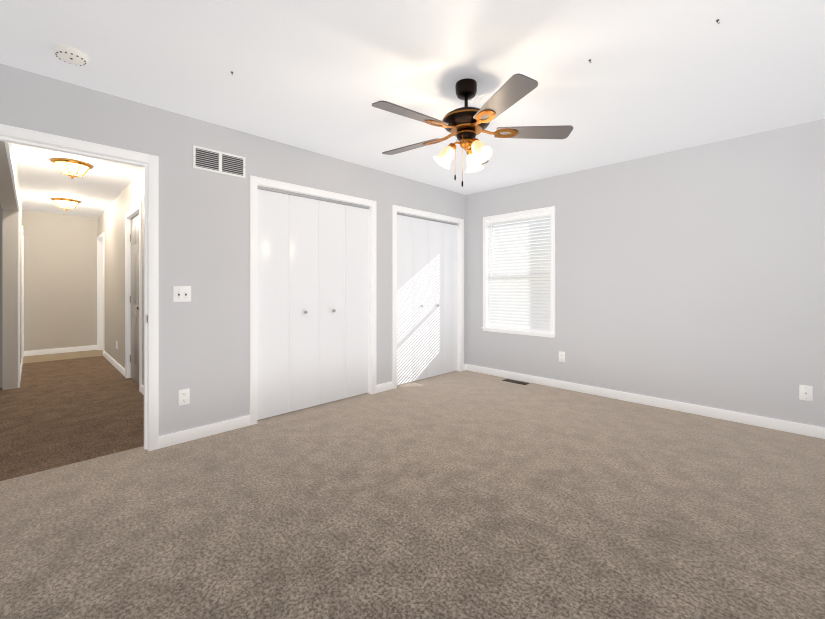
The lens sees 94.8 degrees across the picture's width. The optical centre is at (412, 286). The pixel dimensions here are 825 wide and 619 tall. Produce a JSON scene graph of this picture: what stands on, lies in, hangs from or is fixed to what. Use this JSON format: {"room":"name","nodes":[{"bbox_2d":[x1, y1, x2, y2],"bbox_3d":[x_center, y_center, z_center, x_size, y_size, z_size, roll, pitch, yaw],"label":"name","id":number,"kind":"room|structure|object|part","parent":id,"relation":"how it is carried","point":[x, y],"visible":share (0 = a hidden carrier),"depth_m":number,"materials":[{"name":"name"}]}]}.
{"room":"empty bedroom","nodes":[
{"label":"empty bedroom","id":0,"kind":"room"},
{"bbox_2d":[0,140,22,389],"bbox_3d":[-4.564,-0.063,4.293,5.860,2.440,0.140,0,0,45],"label":"wall","id":1,"kind":"structure","parent":0,"point":[8,293],"depth_m":2.38,"materials":[{"name":"beige paint"}]},
{"bbox_2d":[5,142,19,387],"bbox_3d":[-3.501,0.112,3.340,2.970,2.090,0.016,0,0,45],"label":"trim","id":2,"kind":"structure","parent":1,"relation":"attached to","point":[8,149],"depth_m":4.35,"materials":[{"name":"white wood"}]},
{"bbox_2d":[20,359,22,380],"bbox_3d":[-5.200,1.115,5.036,1.830,0.085,0.013,0,0,45],"label":"baseboard","id":3,"kind":"structure","parent":1,"relation":"attached to","point":[21,365],"depth_m":5.09,"materials":[{"name":"white wood"}]},
{"bbox_2d":[21,226,23,358],"bbox_3d":[-6.207,0.119,5.961,0.870,2.075,0.136,0,0,45],"label":"trim","id":4,"kind":"structure","parent":1,"relation":"attached to","point":[22,230],"depth_m":5.70,"materials":[{"name":"white wood"}]},
{"bbox_2d":[23,210,97,350],"bbox_3d":[-6.201,-0.063,6.715,0.120,2.440,0.970,0,0,45],"label":"wall","id":5,"kind":"structure","parent":0,"point":[60,280],"depth_m":6.65,"materials":[{"name":"beige paint"}]},
{"bbox_2d":[24,345,96,355],"bbox_3d":[-6.154,1.115,6.667,0.013,0.085,0.944,0,0,45],"label":"baseboard","id":6,"kind":"structure","parent":5,"relation":"attached to","point":[94,347],"depth_m":6.64,"materials":[{"name":"white wood"}]},
{"bbox_2d":[98,169,143,385],"bbox_3d":[-3.787,-0.063,5.071,5.860,2.440,0.120,0,0,45],"label":"wall","id":7,"kind":"structure","parent":0,"point":[111,221],"depth_m":5.39,"materials":[{"name":"beige paint"}]},
{"bbox_2d":[97,232,103,355],"bbox_3d":[-5.454,0.119,6.713,0.870,2.075,0.116,0,0,45],"label":"trim","id":8,"kind":"structure","parent":7,"relation":"attached to","point":[100,239],"depth_m":6.96,"materials":[{"name":"white wood"}]},
{"bbox_2d":[104,351,124,375],"bbox_3d":[-4.422,1.115,5.612,2.115,0.085,0.013,0,0,45],"label":"baseboard","id":9,"kind":"structure","parent":7,"relation":"attached to","point":[116,365],"depth_m":5.45,"materials":[{"name":"white wood"}]},
{"bbox_2d":[125,202,141,391],"bbox_3d":[-3.286,0.112,4.545,0.970,2.090,0.116,0,0,45],"label":"trim","id":10,"kind":"structure","parent":7,"relation":"attached to","point":[134,211],"depth_m":4.81,"materials":[{"name":"white wood"}]},
{"bbox_2d":[130,213,138,384],"bbox_3d":[-3.305,0.143,4.528,0.845,2.027,0.096,0,0,45],"label":"hall door","id":11,"kind":"structure","parent":7,"relation":"in","point":[134,298],"depth_m":4.62,"materials":[{"name":"grey wood"}]},
{"bbox_2d":[0,63,465,435],"bbox_3d":[-0.944,-0.063,3.685,0.120,2.440,4.900,0,0,45],"label":"wall","id":12,"kind":"structure","parent":0,"point":[204,254],"depth_m":2.94,"materials":[{"name":"grey paint"}]},
{"bbox_2d":[0,124,158,450],"bbox_3d":[-2.183,0.112,2.446,0.152,2.090,0.896,0,0,45],"label":"door frame","id":13,"kind":"structure","parent":12,"relation":"attached to","point":[47,141],"depth_m":2.68,"materials":[{"name":"white wood"}]},
{"bbox_2d":[173,286,190,301],"bbox_3d":[-1.710,0.052,2.822,0.017,0.116,0.116,0,0,45],"label":"light switch","id":14,"kind":"object","parent":12,"relation":"attached to","point":[181,293],"visible":1,"depth_m":2.82,"materials":[{"name":"white plastic"}]},
{"bbox_2d":[179,389,189,405],"bbox_3d":[-1.704,0.822,2.833,0.009,0.116,0.072,0,0,45],"label":"electrical outlet","id":15,"kind":"object","parent":12,"relation":"attached to","point":[184,396],"visible":1,"depth_m":2.83,"materials":[{"name":"white plastic"}]},
{"bbox_2d":[159,415,249,448],"bbox_3d":[-1.589,1.115,2.945,0.013,0.085,0.649,0,0,45],"label":"baseboard","id":16,"kind":"structure","parent":12,"relation":"attached to","point":[244,421],"depth_m":2.91,"materials":[{"name":"white wood"}]},
{"bbox_2d":[193,145,244,177],"bbox_3d":[-1.525,-0.989,3.012,0.010,0.172,0.387,0,0,45],"label":"air vent","id":17,"kind":"object","parent":12,"relation":"in","point":[207,159],"visible":1,"depth_m":3.00,"materials":[{"name":"white metal"}]},
{"bbox_2d":[257,189,368,420],"bbox_3d":[-0.906,0.157,3.683,0.068,2.000,1.228,0,0,45],"label":"closet doors","id":18,"kind":"structure","parent":12,"relation":"in","point":[312,302],"depth_m":3.61,"materials":[{"name":"white wood"}]},
{"bbox_2d":[250,175,375,424],"bbox_3d":[-0.921,0.112,3.697,0.136,2.090,1.360,0,0,45],"label":"trim","id":19,"kind":"structure","parent":12,"relation":"attached to","point":[256,183],"depth_m":3.46,"materials":[{"name":"white painted wood"}]},
{"bbox_2d":[397,215,457,384],"bbox_3d":[0.209,0.157,4.798,0.068,2.000,1.182,0,0,45],"label":"closet doors","id":20,"kind":"structure","parent":12,"relation":"in","point":[427,298],"depth_m":4.77,"materials":[{"name":"white wood"}]},
{"bbox_2d":[392,205,463,388],"bbox_3d":[0.195,0.112,4.813,0.136,2.090,1.314,0,0,45],"label":"trim","id":21,"kind":"structure","parent":12,"relation":"attached to","point":[415,213],"depth_m":4.72,"materials":[{"name":"white painted wood"}]},
{"bbox_2d":[0,350,824,618],"bbox_3d":[-2.047,1.207,4.095,9.700,0.100,5.880,0,0,45],"label":"floor","id":22,"kind":"structure","parent":0,"point":[466,494],"depth_m":1.97,"materials":[{"name":"beige carpet"}]},
{"bbox_2d":[502,379,529,384],"bbox_3d":[1.255,1.154,4.618,0.310,0.007,0.110,0,0,45],"label":"floor vent","id":23,"kind":"object","parent":22,"relation":"in","point":[517,382],"visible":1,"depth_m":4.62,"materials":[{"name":"brown metal"}]},
{"bbox_2d":[0,0,824,217],"bbox_3d":[-2.047,-1.333,4.095,9.700,0.100,5.880,0,0,45],"label":"ceiling","id":24,"kind":"structure","parent":0,"point":[654,77],"depth_m":2.25,"materials":[{"name":"white paint"}]},
{"bbox_2d":[51,198,80,210],"bbox_3d":[-5.123,-1.200,5.615,0.330,0.165,0.330,0,0,45],"label":"hall ceiling light","id":25,"kind":"object","parent":24,"relation":"attached to","point":[66,204],"visible":1,"depth_m":5.54,"materials":[{"name":"white glass"}]},
{"bbox_2d":[53,45,87,65],"bbox_3d":[-1.877,-1.264,2.087,0.144,0.038,0.144,0,0,45],"label":"smoke detector","id":26,"kind":"object","parent":24,"relation":"attached to","point":[69,55],"visible":1,"depth_m":2.06,"materials":[{"name":"white plastic"}]},
{"bbox_2d":[50,158,92,178],"bbox_3d":[-3.532,-1.200,3.939,0.330,0.165,0.330,0,0,45],"label":"hall ceiling light","id":27,"kind":"object","parent":24,"relation":"attached to","point":[72,168],"visible":1,"depth_m":3.87,"materials":[{"name":"white glass"}]},
{"bbox_3d":[-3.532,-1.208,3.939,0.268,0.105,0.268,0,0,45],"label":"glass","id":28,"kind":"part","parent":27,"relation":"part of","materials":[{"name":"beige glass"}]},
{"bbox_2d":[372,73,572,186],"bbox_3d":[0.304,-0.949,2.400,1.265,0.668,1.265,0,0,45],"label":"ceiling fan","id":29,"kind":"object","parent":24,"relation":"hanging from","point":[465,125],"visible":1,"depth_m":2.33,"materials":[{"name":"brown wood"}]},
{"bbox_2d":[466,119,824,427],"bbox_3d":[1.807,-0.063,4.314,4.560,2.440,0.120,0,0,45],"label":"wall","id":30,"kind":"structure","parent":0,"point":[694,275],"depth_m":3.49,"materials":[{"name":"grey paint"}]},
{"bbox_2d":[481,206,555,337],"bbox_3d":[1.331,-0.173,4.765,1.010,1.520,0.155,0,0,45],"label":"window","id":31,"kind":"structure","parent":30,"relation":"in","point":[486,265],"depth_m":4.76,"materials":[{"name":"white wood"}]},
{"bbox_2d":[488,212,550,331],"bbox_3d":[1.322,-0.174,4.755,0.874,1.410,0.054,0,0,45],"label":"window blinds","id":32,"kind":"object","parent":31,"relation":"attached to","point":[514,302],"visible":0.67,"depth_m":4.73,"materials":[{"name":"white plastic"}]},
{"bbox_2d":[559,351,564,361],"bbox_3d":[1.702,0.797,4.327,0.009,0.116,0.072,0,0,-45],"label":"outlet","id":33,"kind":"object","parent":30,"relation":"attached to","point":[561,356],"visible":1,"depth_m":4.33,"materials":[{"name":"white plastic"}]},
{"bbox_2d":[464,364,824,438],"bbox_3d":[1.994,1.115,4.014,3.570,0.085,0.040,0,0,45],"label":"baseboard","id":34,"kind":"structure","parent":30,"relation":"attached to","point":[787,426],"depth_m":3.58,"materials":[{"name":"white wood"}]},
{"bbox_2d":[799,385,812,400],"bbox_3d":[3.067,0.827,2.958,0.015,0.116,0.072,0,0,-45],"label":"outlet","id":35,"kind":"object","parent":30,"relation":"attached to","point":[805,392],"visible":1,"depth_m":2.96,"materials":[{"name":"white plastic"}]}
]}

